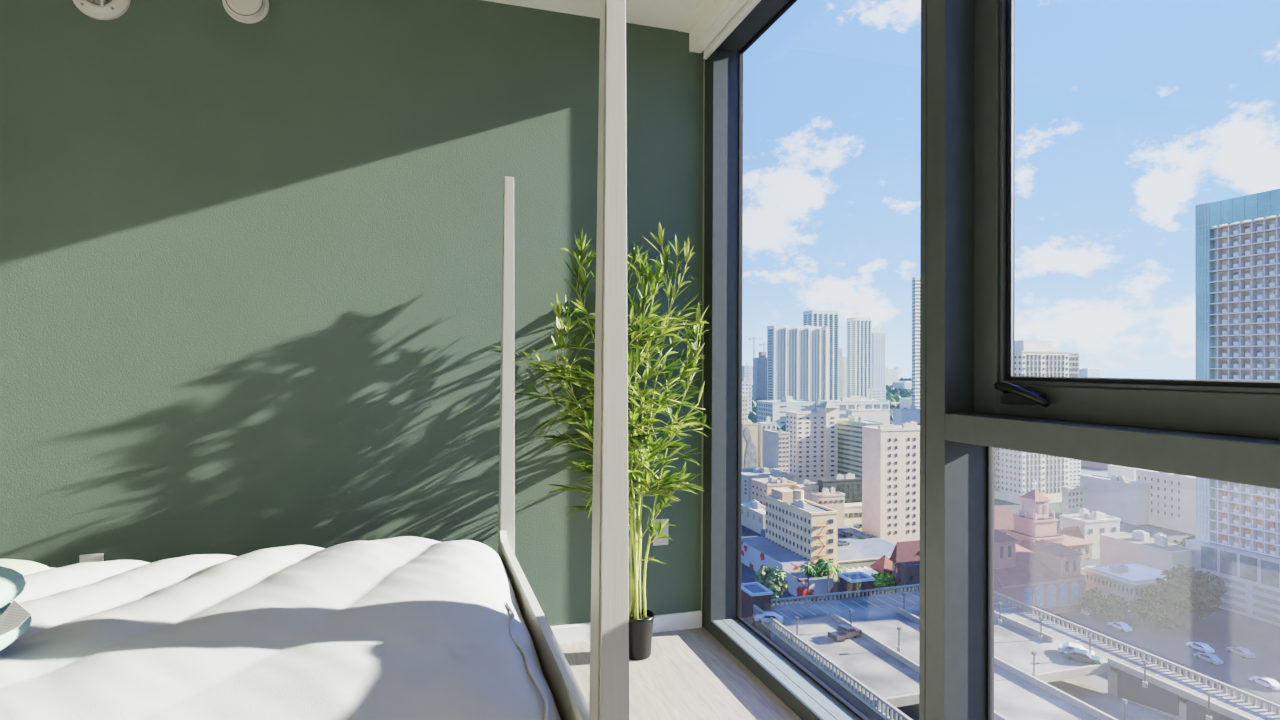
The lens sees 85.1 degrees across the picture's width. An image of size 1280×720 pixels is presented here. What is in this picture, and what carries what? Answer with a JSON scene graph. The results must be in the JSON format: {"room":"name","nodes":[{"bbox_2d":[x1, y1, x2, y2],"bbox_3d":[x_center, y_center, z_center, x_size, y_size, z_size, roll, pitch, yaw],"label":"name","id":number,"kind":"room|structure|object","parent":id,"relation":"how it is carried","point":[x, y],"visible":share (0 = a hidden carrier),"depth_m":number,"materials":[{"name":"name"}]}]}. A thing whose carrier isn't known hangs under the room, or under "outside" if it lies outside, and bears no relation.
{"room":"bedroom","nodes":[
{"label":"bedroom","id":0,"kind":"room"},
{"bbox_2d":[0,0,704,625],"bbox_3d":[-1.529,-0.227,2.701,4.062,2.850,0.150,0,0,-17],"label":"wall","id":1,"kind":"structure","parent":0,"point":[251,274],"depth_m":2.71,"materials":[{"name":"green paint"}]},
{"bbox_2d":[79,553,103,562],"bbox_3d":[-1.954,0.750,2.482,0.072,0.116,0.009,0,0,-17],"label":"wall outlet","id":2,"kind":"object","parent":1,"relation":"attached to","point":[88,557],"visible":0.24,"depth_m":2.48,"materials":[{"name":"white plastic"}]},
{"bbox_2d":[73,0,130,19],"bbox_3d":[-1.931,-1.313,2.487,0.184,0.184,0.034,0,0,-17],"label":"speaker","id":3,"kind":"object","parent":1,"relation":"attached to","point":[96,9],"visible":1,"depth_m":2.49},
{"bbox_2d":[87,0,111,4],"bbox_3d":[-1.930,-1.313,2.485,0.106,0.106,0.014,0,0,-17],"label":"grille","id":4,"kind":"object","parent":3,"relation":"attached to","point":[89,2],"depth_m":2.49,"materials":[{"name":"silver metal"}]},
{"bbox_2d":[222,0,268,23],"bbox_3d":[-1.488,-1.354,2.624,0.158,0.158,0.034,0,0,-17],"label":"smoke detector","id":5,"kind":"object","parent":1,"relation":"attached to","point":[244,11],"visible":1,"depth_m":2.62,"materials":[{"name":"white plastic"}]},
{"bbox_2d":[550,610,701,643],"bbox_3d":[-1.587,1.161,2.590,3.905,0.072,0.014,0,0,-17],"label":"baseboard","id":6,"kind":"structure","parent":1,"relation":"attached to","point":[568,633],"depth_m":3.10,"materials":[{"name":"white paint"}]},
{"bbox_2d":[653,519,667,545],"bbox_3d":[0.093,0.769,3.111,0.072,0.116,0.009,0,0,-17],"label":"wall outlet","id":7,"kind":"object","parent":1,"relation":"attached to","point":[662,541],"visible":0.61,"depth_m":3.11,"materials":[{"name":"white plastic"}]},
{"bbox_2d":[701,56,704,610],"bbox_3d":[0.287,-0.122,3.179,0.006,2.534,0.004,0,0,-17],"label":"trim","id":8,"kind":"structure","parent":1,"relation":"attached to","point":[703,56],"depth_m":3.18,"materials":[{"name":"black metal"}]},
{"bbox_2d":[678,0,747,52],"bbox_3d":[0.894,-1.457,0.992,0.112,0.088,4.554,0,0,-17],"label":"trim","id":9,"kind":"structure","parent":1,"relation":"attached to","point":[708,18],"depth_m":2.97,"materials":[{"name":"white paint"}]},
{"bbox_2d":[484,0,700,30],"bbox_3d":[-0.830,-1.589,0.462,4.062,0.150,4.555,0,0,-17],"label":"ceiling","id":10,"kind":"structure","parent":0,"point":[666,14],"depth_m":2.96,"materials":[{"name":"white paint"}]},
{"bbox_2d":[629,609,653,660],"bbox_3d":[-0.011,1.123,2.852,0.140,0.168,0.140,0,0,-17],"label":"pot","id":11,"kind":"object","parent":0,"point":[640,622],"depth_m":2.80,"materials":[{"name":"black ceramic"}]},
{"bbox_2d":[559,626,801,719],"bbox_3d":[-0.867,1.246,0.514,4.062,0.120,4.705,0,0,-17],"label":"floor","id":12,"kind":"structure","parent":0,"point":[688,674],"depth_m":2.61,"materials":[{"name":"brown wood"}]},
{"bbox_2d":[498,0,628,719],"bbox_3d":[-1.185,0.269,1.522,2.003,1.846,1.455,0,0,-17],"label":"bed","id":13,"kind":"object","parent":12,"relation":"on","point":[609,629],"visible":0.45,"depth_m":1.13,"materials":[{"name":"white paint"}]},
{"bbox_3d":[-1.206,0.781,1.513,1.875,0.178,1.340,0,0,-17],"label":"mattress","id":14,"kind":"object","parent":13,"relation":"on","visible":0},
{"bbox_2d":[0,559,49,574],"bbox_3d":[-1.850,0.612,1.729,0.580,0.150,0.500,0,0,-17],"label":"pillow","id":15,"kind":"object","parent":14,"relation":"on","point":[25,567],"visible":0.3,"depth_m":1.89,"materials":[{"name":"white fabric"}]},
{"bbox_2d":[0,536,560,719],"bbox_3d":[-1.013,0.612,1.575,1.499,0.160,1.312,0,0,-17],"label":"duvet","id":16,"kind":"object","parent":14,"relation":"on","point":[402,627],"visible":0.97,"depth_m":1.44,"materials":[{"name":"white fabric"}]},
{"bbox_2d":[0,566,31,650],"bbox_3d":[-1.394,0.480,1.253,0.612,0.174,0.340,0,0,-17],"label":"folded throw","id":17,"kind":"object","parent":16,"relation":"on","point":[15,619],"visible":1,"depth_m":1.31,"materials":[{"name":"white fabric"}]},
{"bbox_2d":[489,223,710,660],"bbox_3d":[-0.139,0.314,2.783,0.929,1.784,0.482,0,0,-17],"label":"bamboo","id":18,"kind":"object","parent":12,"relation":"on","point":[640,620],"visible":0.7,"depth_m":2.84,"materials":[{"name":"green plant"}]},
{"bbox_2d":[919,0,985,719],"bbox_3d":[0.804,-0.146,1.770,0.148,2.700,0.090,0,0,-17],"label":"window frame","id":19,"kind":"structure","parent":12,"relation":"on","point":[952,607],"depth_m":1.73,"materials":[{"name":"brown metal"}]},
{"bbox_2d":[945,0,1279,719],"bbox_3d":[1.016,-0.150,1.082,0.148,2.700,1.350,0,0,-17],"label":"window","id":20,"kind":"structure","parent":12,"relation":"on","point":[1222,430],"depth_m":1.51,"materials":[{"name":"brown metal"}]},
{"bbox_2d":[703,0,869,719],"bbox_3d":[0.577,-0.142,2.509,0.148,2.700,1.455,0,0,-17],"label":"window","id":21,"kind":"structure","parent":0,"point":[806,695],"depth_m":3.11,"materials":[{"name":"black metal"}]},
{"bbox_2d":[704,0,760,58],"bbox_3d":[0.961,-1.433,1.002,0.024,0.110,4.535,0,0,-17],"label":"roller blind","id":22,"kind":"object","parent":21,"relation":"attached to","point":[749,5],"visible":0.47,"depth_m":2.89,"materials":[{"name":"white paint"}]},
{"label":"outside","id":23,"kind":"structure","parent":0,"visible":0},
{"bbox_2d":[741,369,1279,712],"bbox_3d":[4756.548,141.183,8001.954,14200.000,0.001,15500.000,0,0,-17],"label":"ground","id":24,"kind":"structure","parent":23,"point":[1222,629],"depth_m":155.23,"materials":[{"name":"grey concrete"}]},
{"bbox_2d":[742,396,747,422],"bbox_3d":[83.183,46.405,563.977,5.596,34.503,7.650,0,0,-17],"label":"building","id":25,"kind":"structure","parent":24,"relation":"on","point":[744,398],"depth_m":560.63,"materials":[{"name":"beige concrete"}]},
{"bbox_2d":[742,363,749,380],"bbox_3d":[137.363,34.954,903.803,8.819,62.830,6.101,0,0,-17],"label":"building","id":26,"kind":"structure","parent":24,"relation":"on","point":[745,369],"depth_m":901.37,"materials":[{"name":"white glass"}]},
{"bbox_2d":[742,377,751,413],"bbox_3d":[114.147,41.753,754.983,12.143,46.864,7.660,0,0,-17],"label":"building","id":27,"kind":"structure","parent":24,"relation":"on","point":[746,385],"depth_m":752.02,"materials":[{"name":"white concrete"}]},
{"bbox_2d":[742,421,757,468],"bbox_3d":[61.668,48.682,399.132,9.682,27.368,6.763,0,0,-17],"label":"building","id":28,"kind":"structure","parent":24,"relation":"on","point":[749,430],"depth_m":395.90,"materials":[{"name":"beige concrete"}]},
{"bbox_2d":[744,427,756,467],"bbox_3d":[62.659,49.341,395.895,8.444,23.463,0.001,0,0,-17],"label":"painting","id":29,"kind":"object","parent":28,"relation":"attached to","point":[751,455],"depth_m":395.80},
{"bbox_2d":[741,499,764,533],"bbox_3d":[42.811,56.599,254.946,7.300,9.274,23.975,0,0,-17],"label":"building","id":30,"kind":"structure","parent":24,"relation":"on","point":[753,512],"depth_m":252.94,"materials":[{"name":"white concrete"}]},
{"bbox_2d":[741,582,772,639],"bbox_3d":[20.623,50.645,125.601,4.200,19.100,6.100,0,0,-17],"label":"stair tower","id":31,"kind":"structure","parent":24,"relation":"on","point":[753,593],"depth_m":123.48,"materials":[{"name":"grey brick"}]},
{"bbox_2d":[753,352,766,400],"bbox_3d":[173.882,27.764,1008.324,17.001,79.086,12.930,0,0,-17],"label":"building","id":32,"kind":"structure","parent":24,"relation":"on","point":[759,364],"depth_m":1002.85,"materials":[{"name":"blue glass"}]},
{"bbox_2d":[757,416,776,467],"bbox_3d":[73.458,47.521,404.027,9.886,29.882,6.463,0,0,-17],"label":"building","id":33,"kind":"structure","parent":24,"relation":"on","point":[761,425],"depth_m":401.25,"materials":[{"name":"beige concrete"}]},
{"bbox_2d":[742,467,794,500],"bbox_3d":[53.974,54.929,313.194,22.300,13.565,21.942,0,0,-17],"label":"building","id":34,"kind":"structure","parent":24,"relation":"on","point":[748,474],"depth_m":305.70,"materials":[{"name":"concrete"}]},
{"bbox_2d":[754,566,787,598],"bbox_3d":[32.009,55.604,171.630,7.861,9.970,10.409,0,0,-17],"label":"tree","id":35,"kind":"object","parent":24,"relation":"on","point":[772,579],"visible":0.86,"depth_m":169.11,"materials":[{"name":"green plant"}]},
{"bbox_2d":[751,475,796,505],"bbox_3d":[51.753,52.935,269.780,12.554,16.908,13.584,0,0,-17],"label":"building","id":36,"kind":"structure","parent":24,"relation":"on","point":[761,487],"depth_m":266.96,"materials":[{"name":"beige concrete"}]},
{"bbox_2d":[762,429,789,472],"bbox_3d":[63.575,47.068,325.967,5.923,29.567,15.925,0,0,-17],"label":"building","id":37,"kind":"structure","parent":24,"relation":"on","point":[776,443],"depth_m":319.75,"materials":[{"name":"white concrete"}]},
{"bbox_2d":[741,536,813,571],"bbox_3d":[37.970,57.650,201.416,9.500,6.357,30.184,0,0,-17],"label":"building","id":38,"kind":"structure","parent":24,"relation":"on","point":[757,553],"depth_m":199.53,"materials":[{"name":"white concrete"}]},
{"bbox_2d":[757,396,814,426],"bbox_3d":[129.422,47.988,620.113,41.293,32.622,30.452,0,0,-17],"label":"building","id":39,"kind":"structure","parent":24,"relation":"on","point":[776,410],"depth_m":607.07,"materials":[{"name":"white concrete"}]},
{"bbox_2d":[767,325,829,408],"bbox_3d":[185.407,12.527,817.339,72.313,106.945,19.659,0,0,-17],"label":"building","id":40,"kind":"structure","parent":24,"relation":"on","point":[798,357],"depth_m":810.35,"materials":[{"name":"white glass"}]},
{"bbox_2d":[765,488,837,579],"bbox_3d":[46.967,49.500,204.269,8.468,22.789,28.020,0,0,-17],"label":"building","id":41,"kind":"structure","parent":24,"relation":"on","point":[808,529],"depth_m":197.81,"materials":[{"name":"beige concrete"}]},
{"bbox_2d":[794,479,818,501],"bbox_3d":[67.178,53.418,265.736,16.676,16.045,3.860,0,0,-17],"label":"building","id":42,"kind":"structure","parent":24,"relation":"on","point":[808,487],"depth_m":263.15,"materials":[{"name":"beige concrete"}]},
{"bbox_2d":[797,563,818,599],"bbox_3d":[42.523,56.129,176.197,5.964,9.094,5.904,0,0,-17],"label":"palm tree","id":43,"kind":"object","parent":24,"relation":"on","point":[808,565],"visible":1,"depth_m":175.72,"materials":[{"name":"green plant"}]},
{"bbox_2d":[784,569,832,600],"bbox_3d":[43.650,58.229,181.836,9.000,4.976,10.303,0,0,-17],"label":"shed","id":44,"kind":"object","parent":24,"relation":"on","point":[796,587],"visible":0.57,"depth_m":177.84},
{"bbox_2d":[786,401,839,484],"bbox_3d":[86.091,41.176,347.231,23.274,41.890,13.055,0,0,-17],"label":"building","id":45,"kind":"structure","parent":24,"relation":"on","point":[813,433],"depth_m":343.21,"materials":[{"name":"white concrete"}]},
{"bbox_2d":[804,558,830,576],"bbox_3d":[46.512,56.349,182.993,7.597,8.793,6.245,0,0,-17],"label":"tree","id":46,"kind":"object","parent":24,"relation":"on","point":[823,571],"visible":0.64,"depth_m":181.12,"materials":[{"name":"green plant"}]},
{"bbox_2d":[803,310,838,399],"bbox_3d":[250.521,-0.571,966.954,41.526,135.960,24.499,0,0,-17],"label":"building","id":47,"kind":"structure","parent":24,"relation":"on","point":[823,318],"depth_m":959.27,"materials":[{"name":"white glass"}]},
{"bbox_2d":[815,559,838,599],"bbox_3d":[47.605,55.644,176.277,6.361,10.116,6.297,0,0,-17],"label":"palm tree","id":48,"kind":"object","parent":24,"relation":"on","point":[829,564],"visible":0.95,"depth_m":176.07,"materials":[{"name":"green plant"}]},
{"bbox_2d":[811,487,844,527],"bbox_3d":[64.491,52.362,238.940,10.816,17.745,3.983,0,0,-17],"label":"building","id":49,"kind":"structure","parent":24,"relation":"on","point":[834,500],"depth_m":237.97,"materials":[{"name":"beige concrete"}]},
{"bbox_2d":[761,525,895,560],"bbox_3d":[61.764,59.081,219.457,31.045,4.000,42.200,0,0,-17],"label":"parking lot","id":50,"kind":"structure","parent":24,"relation":"on","point":[874,547],"depth_m":212.27,"materials":[{"name":"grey concrete"}]},
{"bbox_2d":[748,378,911,431],"bbox_3d":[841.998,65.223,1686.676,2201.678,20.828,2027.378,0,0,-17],"label":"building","id":51,"kind":"structure","parent":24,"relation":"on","point":[893,395],"depth_m":1096.86,"materials":[{"name":"grey concrete"}]},
{"bbox_2d":[826,564,847,597],"bbox_3d":[50.570,56.627,177.832,5.964,8.207,5.904,0,0,-17],"label":"palm tree","id":52,"kind":"object","parent":24,"relation":"on","point":[838,570],"visible":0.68,"depth_m":177.71,"materials":[{"name":"green plant"}]},
{"bbox_2d":[817,473,861,502],"bbox_3d":[77.439,52.428,266.125,19.978,18.136,3.642,0,0,-17],"label":"building","id":53,"kind":"structure","parent":24,"relation":"on","point":[851,486],"depth_m":264.95,"materials":[{"name":"black glass"}]},
{"bbox_2d":[839,348,842,399],"bbox_3d":[301.146,24.826,1053.492,8.089,86.933,5.503,0,0,-17],"label":"building","id":54,"kind":"structure","parent":24,"relation":"on","point":[840,349],"depth_m":1051.24,"materials":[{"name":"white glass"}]},
{"bbox_2d":[842,357,846,397],"bbox_3d":[338.952,31.843,1152.520,9.803,74.708,3.039,0,0,-17],"label":"building","id":55,"kind":"structure","parent":24,"relation":"on","point":[844,358],"depth_m":1150.90,"materials":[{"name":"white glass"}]},
{"bbox_2d":[845,502,861,530],"bbox_3d":[77.404,56.179,247.155,19.522,10.362,3.903,0,0,-17],"label":"building","id":56,"kind":"structure","parent":24,"relation":"on","point":[853,511],"depth_m":244.62,"materials":[{"name":"beige concrete"}]},
{"bbox_2d":[818,396,889,423],"bbox_3d":[189.559,48.102,617.710,61.040,32.986,19.344,0,0,-17],"label":"building","id":57,"kind":"structure","parent":24,"relation":"on","point":[852,402],"depth_m":611.39,"materials":[{"name":"white concrete"}]},
{"bbox_2d":[837,571,874,598],"bbox_3d":[41.216,50.806,133.140,5.200,19.100,4.800,0,0,-17],"label":"stair tower","id":58,"kind":"structure","parent":24,"relation":"on","point":[848,581],"depth_m":131.84,"materials":[{"name":"grey concrete"}]},
{"bbox_2d":[846,317,871,397],"bbox_3d":[318.548,3.250,1014.602,25.972,129.706,24.411,0,0,-17],"label":"building","id":59,"kind":"structure","parent":24,"relation":"on","point":[859,329],"depth_m":1004.81,"materials":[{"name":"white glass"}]},
{"bbox_2d":[840,566,877,586],"bbox_3d":[59.298,58.847,188.555,9.959,4.000,6.000,0,0,-17],"label":"canopy","id":60,"kind":"object","parent":24,"relation":"on","point":[866,570],"visible":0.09,"depth_m":189.17,"materials":[{"name":"white fabric"}]},
{"bbox_2d":[838,415,883,477],"bbox_3d":[107.735,44.844,343.581,10.292,34.727,26.290,0,0,-17],"label":"building","id":61,"kind":"structure","parent":24,"relation":"on","point":[850,428],"depth_m":341.54,"materials":[{"name":"green glass"}]},
{"bbox_2d":[837,556,891,577],"bbox_3d":[63.671,58.683,197.394,22.310,4.500,0.900,0,0,-17],"label":"wall","id":62,"kind":"structure","parent":24,"relation":"on","point":[862,563],"depth_m":196.44,"materials":[{"name":"beige concrete"}]},
{"bbox_2d":[846,405,888,423],"bbox_3d":[139.152,45.213,426.470,26.507,35.502,6.421,0,0,-17],"label":"building","id":63,"kind":"structure","parent":24,"relation":"on","point":[880,415],"depth_m":424.43,"materials":[{"name":"white concrete"}]},
{"bbox_2d":[868,388,885,399],"bbox_3d":[325.374,53.374,957.169,22.696,28.712,9.136,0,0,-17],"label":"building","id":64,"kind":"structure","parent":24,"relation":"on","point":[873,393],"depth_m":953.20,"materials":[{"name":"white concrete"}]},
{"bbox_2d":[872,329,885,387],"bbox_3d":[378.224,9.764,1105.153,23.448,118.596,4.021,0,0,-17],"label":"building","id":65,"kind":"structure","parent":24,"relation":"on","point":[878,338],"depth_m":1103.30,"materials":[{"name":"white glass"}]},
{"bbox_2d":[869,555,891,574],"bbox_3d":[66.225,57.757,188.529,5.611,9.995,5.984,0,0,-17],"label":"house","id":66,"kind":"structure","parent":24,"relation":"on","point":[882,564],"depth_m":187.28,"materials":[{"name":"red tile"}]},
{"bbox_2d":[872,571,894,593],"bbox_3d":[63.648,57.825,181.017,6.742,5.998,6.111,0,0,-17],"label":"tree","id":67,"kind":"object","parent":24,"relation":"on","point":[881,580],"visible":0.91,"depth_m":179.50,"materials":[{"name":"green plant"}]},
{"bbox_2d":[862,421,919,544],"bbox_3d":[88.666,40.924,233.258,26.489,40.790,10.117,0,0,-17],"label":"building","id":68,"kind":"structure","parent":24,"relation":"on","point":[890,452],"depth_m":227.46,"materials":[{"name":"beige concrete"}]},
{"bbox_2d":[886,368,898,385],"bbox_3d":[652.302,48.034,1835.182,37.163,55.356,40.077,0,0,-17],"label":"building","id":69,"kind":"structure","parent":24,"relation":"on","point":[892,375],"depth_m":1815.93,"materials":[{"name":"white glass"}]},
{"bbox_2d":[893,381,911,389],"bbox_3d":[622.606,61.611,1629.022,43.061,24.945,43.403,0,0,-17],"label":"building","id":70,"kind":"structure","parent":24,"relation":"on","point":[903,384],"depth_m":1612.76,"materials":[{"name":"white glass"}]},
{"bbox_2d":[889,540,919,592],"bbox_3d":[71.047,54.038,181.987,12.056,13.646,2.811,0,0,-17],"label":"house","id":71,"kind":"structure","parent":24,"relation":"on","point":[905,551],"depth_m":180.59,"materials":[{"name":"pink brick"}]},
{"bbox_2d":[900,396,911,408],"bbox_3d":[337.075,55.606,848.333,27.088,22.813,29.162,0,0,-17],"label":"building","id":72,"kind":"structure","parent":24,"relation":"on","point":[904,402],"depth_m":848.00,"materials":[{"name":"white concrete"}]},
{"bbox_2d":[893,404,919,425],"bbox_3d":[117.613,40.738,304.355,12.669,42.481,6.193,0,0,-17],"label":"building","id":73,"kind":"structure","parent":24,"relation":"on","point":[900,416],"depth_m":301.70,"materials":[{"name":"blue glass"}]},
{"bbox_2d":[900,561,919,591],"bbox_3d":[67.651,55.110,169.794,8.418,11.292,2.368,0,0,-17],"label":"building","id":74,"kind":"structure","parent":24,"relation":"on","point":[909,571],"depth_m":168.33,"materials":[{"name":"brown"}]},
{"bbox_2d":[911,277,919,408],"bbox_3d":[207.043,2.240,504.538,22.327,123.268,3.926,0,0,-17],"label":"building","id":75,"kind":"structure","parent":24,"relation":"on","point":[915,283],"depth_m":500.83,"materials":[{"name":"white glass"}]},
{"bbox_2d":[994,505,1013,533],"bbox_3d":[112.030,53.485,218.281,12.821,15.697,5.272,0,0,-17],"label":"house","id":76,"kind":"structure","parent":24,"relation":"on","point":[1003,519],"depth_m":217.15,"materials":[{"name":"pink concrete"}]},
{"bbox_2d":[753,584,1279,719],"bbox_3d":[55.735,51.515,85.420,46.940,17.150,95.390,0,0,-17],"label":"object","id":77,"kind":"structure","parent":24,"relation":"on","point":[868,671],"depth_m":100.81,"materials":[{"name":"concrete"}]},
{"bbox_2d":[755,612,782,622],"bbox_3d":[21.743,43.413,117.435,4.650,1.442,1.840,0,0,14],"label":"car","id":78,"kind":"object","parent":77,"relation":"on","point":[765,617],"visible":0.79,"depth_m":116.86,"materials":[{"name":"paint"}]},
{"bbox_2d":[828,624,861,641],"bbox_3d":[32.561,43.236,110.699,5.640,1.812,2.040,1,0,-31],"label":"pickup truck","id":79,"kind":"object","parent":77,"relation":"on","point":[844,631],"visible":1,"depth_m":110.05,"materials":[{"name":"paint"}]},
{"bbox_2d":[1058,642,1094,654],"bbox_3d":[65.440,43.548,104.623,4.650,1.442,1.840,0,0,34],"label":"car","id":80,"kind":"object","parent":77,"relation":"on","point":[1069,645],"visible":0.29,"depth_m":104.75,"materials":[{"name":"paint"}]},
{"bbox_2d":[1063,648,1100,664],"bbox_3d":[64.993,43.531,102.497,4.650,1.442,1.840,0,0,34],"label":"car","id":81,"kind":"object","parent":77,"relation":"on","point":[1074,653],"visible":1,"depth_m":102.05,"materials":[{"name":"paint"}]},
{"bbox_2d":[994,340,1069,503],"bbox_3d":[173.045,26.913,313.296,27.859,70.833,20.909,0,0,-17],"label":"building","id":82,"kind":"structure","parent":24,"relation":"on","point":[1015,472],"depth_m":304.44,"materials":[{"name":"beige concrete"}]},
{"bbox_2d":[994,480,1085,615],"bbox_3d":[97.253,46.765,179.837,35.377,28.433,26.600,0,0,-17],"label":"church","id":83,"kind":"structure","parent":24,"relation":"on","point":[1033,565],"depth_m":169.11,"materials":[{"name":"pink paint"}]},
{"bbox_2d":[1062,483,1083,514],"bbox_3d":[171.889,55.540,276.972,7.997,13.050,2.862,0,0,-17],"label":"building","id":84,"kind":"structure","parent":24,"relation":"on","point":[1072,496],"depth_m":275.78,"materials":[{"name":"white concrete"}]},
{"bbox_2d":[1069,353,1079,376],"bbox_3d":[205.291,29.613,332.713,6.444,66.046,4.497,0,0,-17],"label":"building","id":85,"kind":"structure","parent":24,"relation":"on","point":[1073,357],"depth_m":330.79,"materials":[{"name":"white concrete"}]},
{"bbox_2d":[1069,458,1080,485],"bbox_3d":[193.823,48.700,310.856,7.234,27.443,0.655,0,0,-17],"label":"building","id":86,"kind":"structure","parent":24,"relation":"on","point":[1074,464],"depth_m":310.59,"materials":[{"name":"white concrete"}]},
{"bbox_2d":[1057,526,1094,559],"bbox_3d":[133.032,57.236,215.738,13.126,11.123,6.189,0,0,-17],"label":"house","id":87,"kind":"structure","parent":24,"relation":"on","point":[1074,539],"depth_m":214.25,"materials":[{"name":"beige concrete"}]},
{"bbox_2d":[1079,368,1100,377],"bbox_3d":[1464.828,54.956,2282.014,55.664,56.357,49.696,0,0,-17],"label":"building","id":88,"kind":"structure","parent":24,"relation":"on","point":[1084,372],"depth_m":2261.07,"materials":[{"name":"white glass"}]},
{"bbox_2d":[1060,508,1120,558],"bbox_3d":[142.560,54.483,220.892,14.632,14.057,9.014,0,0,-17],"label":"building","id":89,"kind":"structure","parent":24,"relation":"on","point":[1091,525],"depth_m":217.41,"materials":[{"name":"white concrete"}]},
{"bbox_2d":[1080,587,1102,615],"bbox_3d":[107.970,57.728,165.566,5.610,6.430,5.360,0,0,-17],"label":"tree","id":90,"kind":"object","parent":24,"relation":"on","point":[1093,597],"visible":0.99,"depth_m":164.23,"materials":[{"name":"green plant"}]},
{"bbox_2d":[1081,460,1110,469],"bbox_3d":[275.841,59.637,412.543,17.971,7.877,21.959,0,0,-17],"label":"building","id":91,"kind":"structure","parent":24,"relation":"on","point":[1083,463],"depth_m":409.96,"materials":[{"name":"grey concrete"}]},
{"bbox_2d":[1080,474,1148,524],"bbox_3d":[186.218,53.437,273.940,6.898,17.360,24.025,0,0,-17],"label":"building","id":92,"kind":"structure","parent":24,"relation":"on","point":[1115,496],"depth_m":269.58,"materials":[{"name":"white concrete"}]},
{"bbox_2d":[1100,593,1128,621],"bbox_3d":[110.522,57.618,162.093,6.390,6.628,6.574,0,0,-17],"label":"tree","id":93,"kind":"object","parent":24,"relation":"on","point":[1113,605],"visible":0.99,"depth_m":160.86,"materials":[{"name":"green plant"}]},
{"bbox_2d":[1108,622,1132,631],"bbox_3d":[108.644,60.154,157.753,1.840,1.442,4.650,0,0,-13],"label":"car","id":94,"kind":"object","parent":24,"relation":"on","point":[1122,626],"visible":1,"depth_m":156.73,"materials":[{"name":"paint"}]},
{"bbox_2d":[1108,465,1137,480],"bbox_3d":[233.514,57.141,336.384,4.114,11.339,13.304,0,0,-17],"label":"building","id":95,"kind":"structure","parent":24,"relation":"on","point":[1129,473],"depth_m":334.60,"materials":[{"name":"white concrete"}]},
{"bbox_2d":[1081,561,1176,612],"bbox_3d":[125.385,56.346,176.110,19.420,9.512,14.175,0,0,-17],"label":"building","id":96,"kind":"structure","parent":24,"relation":"on","point":[1128,580],"depth_m":174.19,"materials":[{"name":"white concrete"}]},
{"bbox_2d":[1127,598,1155,627],"bbox_3d":[113.799,57.556,158.101,5.553,6.729,6.476,0,0,-17],"label":"tree","id":97,"kind":"object","parent":24,"relation":"on","point":[1140,609],"visible":1,"depth_m":157.13,"materials":[{"name":"green plant"}]},
{"bbox_2d":[1100,530,1193,570],"bbox_3d":[135.382,53.482,186.237,9.058,15.487,19.808,0,0,-17],"label":"building","id":98,"kind":"structure","parent":24,"relation":"on","point":[1119,547],"depth_m":184.16,"materials":[{"name":"beige concrete"}]},
{"bbox_2d":[1142,587,1159,606],"bbox_3d":[123.464,57.956,169.255,5.403,6.189,5.173,0,0,-17],"label":"tree","id":99,"kind":"object","parent":24,"relation":"on","point":[1150,596],"visible":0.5,"depth_m":167.72,"materials":[{"name":"green plant"}]},
{"bbox_2d":[1147,599,1179,631],"bbox_3d":[117.447,57.399,156.762,5.435,7.061,6.121,0,0,-17],"label":"tree","id":100,"kind":"object","parent":24,"relation":"on","point":[1163,615],"visible":0.95,"depth_m":155.53,"materials":[{"name":"green plant"}]},
{"bbox_2d":[1136,469,1195,534],"bbox_3d":[198.167,50.863,258.497,9.244,22.412,22.339,0,0,-17],"label":"building","id":101,"kind":"structure","parent":24,"relation":"on","point":[1171,497],"depth_m":255.43,"materials":[{"name":"white concrete"}]},
{"bbox_2d":[1169,534,1195,546],"bbox_3d":[149.719,54.324,190.146,10.097,14.016,11.351,0,0,-17],"label":"tree","id":102,"kind":"object","parent":24,"relation":"on","point":[1183,542],"visible":0.04,"depth_m":190.09,"materials":[{"name":"green plant"}]},
{"bbox_2d":[1154,564,1226,629],"bbox_3d":[123.536,53.719,157.148,13.966,14.480,13.716,0,0,-17],"label":"tree","id":103,"kind":"object","parent":24,"relation":"on","point":[1186,590],"visible":1,"depth_m":155.07,"materials":[{"name":"green plant"}]},
{"bbox_2d":[1186,642,1214,652],"bbox_3d":[117.502,60.118,146.243,1.840,1.442,4.650,0,0,-13],"label":"car","id":104,"kind":"object","parent":24,"relation":"on","point":[1205,648],"visible":0.99,"depth_m":145.38,"materials":[{"name":"paint"}]},
{"bbox_2d":[1193,652,1223,664],"bbox_3d":[114.724,60.064,140.774,1.840,1.442,4.650,0,0,-13],"label":"car","id":105,"kind":"object","parent":24,"relation":"on","point":[1213,659],"visible":1,"depth_m":139.89,"materials":[{"name":"paint"}]},
{"bbox_2d":[1186,189,1279,625],"bbox_3d":[163.969,10.564,157.462,31.150,101.206,56.669,0,0,-17],"label":"building","id":106,"kind":"structure","parent":24,"relation":"on","point":[1237,240],"depth_m":170.36,"materials":[{"name":"white concrete"}]},
{"bbox_2d":[1225,647,1255,657],"bbox_3d":[123.792,60.133,143.800,1.840,1.442,4.650,0,0,-13],"label":"car","id":107,"kind":"object","parent":24,"relation":"on","point":[1245,653],"visible":1,"depth_m":143.04,"materials":[{"name":"paint"}]},
{"bbox_2d":[1249,676,1279,689],"bbox_3d":[116.611,59.996,129.832,1.840,1.442,4.650,0,0,-13],"label":"car","id":108,"kind":"object","parent":24,"relation":"on","point":[1272,684],"visible":1,"depth_m":129.10,"materials":[{"name":"paint"}]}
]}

